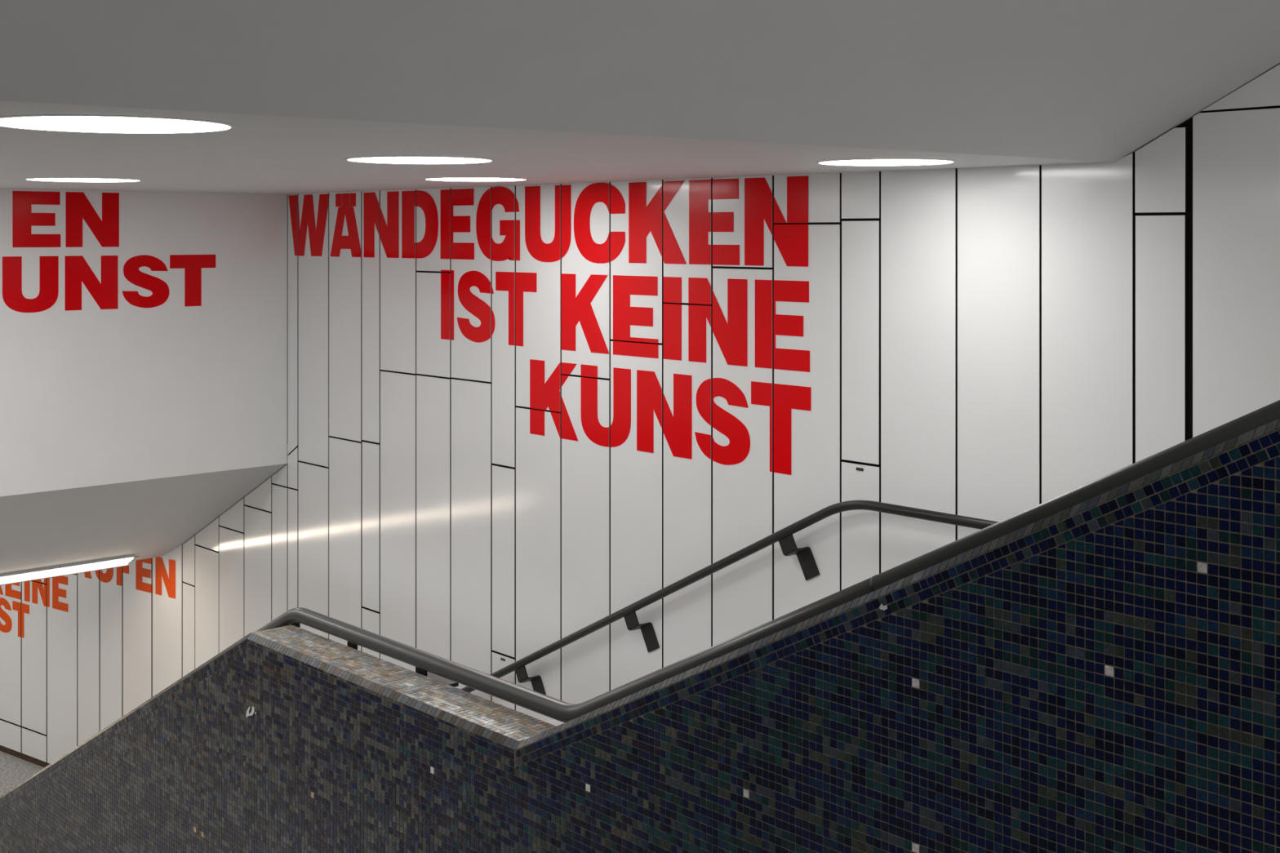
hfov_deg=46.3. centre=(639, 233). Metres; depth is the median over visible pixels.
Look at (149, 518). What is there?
ceiling
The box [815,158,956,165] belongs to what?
recessed light
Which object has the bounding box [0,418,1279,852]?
wall
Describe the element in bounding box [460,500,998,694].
handrail
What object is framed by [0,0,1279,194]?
ceiling
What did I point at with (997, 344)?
wall
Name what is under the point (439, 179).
recessed light
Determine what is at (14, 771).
floor
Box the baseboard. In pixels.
[0,745,49,767]
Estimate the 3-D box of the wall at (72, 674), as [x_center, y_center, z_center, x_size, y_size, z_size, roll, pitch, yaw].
[-10.591,5.181,21.255,13.502,3.478,0.201,0,0,37]
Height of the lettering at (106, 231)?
1.104 m
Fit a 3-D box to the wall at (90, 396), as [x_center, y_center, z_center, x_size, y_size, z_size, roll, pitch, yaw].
[-7.729,0.966,11.775,10.900,2.785,0.250,0,0,-42]
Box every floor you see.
[0,751,44,796]
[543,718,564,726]
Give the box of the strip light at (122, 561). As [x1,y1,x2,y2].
[0,554,139,585]
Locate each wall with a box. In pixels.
[0,188,287,496]
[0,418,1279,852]
[0,544,183,764]
[182,64,1279,720]
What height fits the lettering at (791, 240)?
2.068 m
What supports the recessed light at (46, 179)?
in the ceiling at (1086, 80)
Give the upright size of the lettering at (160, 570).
1.405 m
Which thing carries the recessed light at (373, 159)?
in the ceiling at (1086, 80)
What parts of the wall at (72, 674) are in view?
panel, panel, panel, panel, panel, panel, panel, panel, panel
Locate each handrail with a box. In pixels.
[255,400,1279,722]
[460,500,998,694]
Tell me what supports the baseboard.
attached to the wall at (72, 674)
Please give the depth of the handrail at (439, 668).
4.54 m
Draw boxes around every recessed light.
[0,114,236,133]
[23,177,142,182]
[343,155,495,164]
[422,177,528,181]
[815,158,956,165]
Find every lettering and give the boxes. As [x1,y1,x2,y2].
[0,556,175,638]
[2,191,215,312]
[288,176,810,475]
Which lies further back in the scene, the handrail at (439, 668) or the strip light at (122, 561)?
the strip light at (122, 561)
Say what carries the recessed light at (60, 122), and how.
in the ceiling at (1086, 80)
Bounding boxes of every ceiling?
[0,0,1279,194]
[0,454,288,573]
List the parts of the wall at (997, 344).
panel, panel, panel, panel, panel, panel, panel, panel, panel, panel, panel, panel, panel, panel, panel, panel, panel, panel, panel, access door, panel, panel, panel, panel, panel, panel, panel, panel, panel, access door, panel, panel, panel, panel, panel, panel, panel, panel, panel, panel, panel, panel, label plate, panel, panel, access door, panel, panel, panel, panel, access door, panel, panel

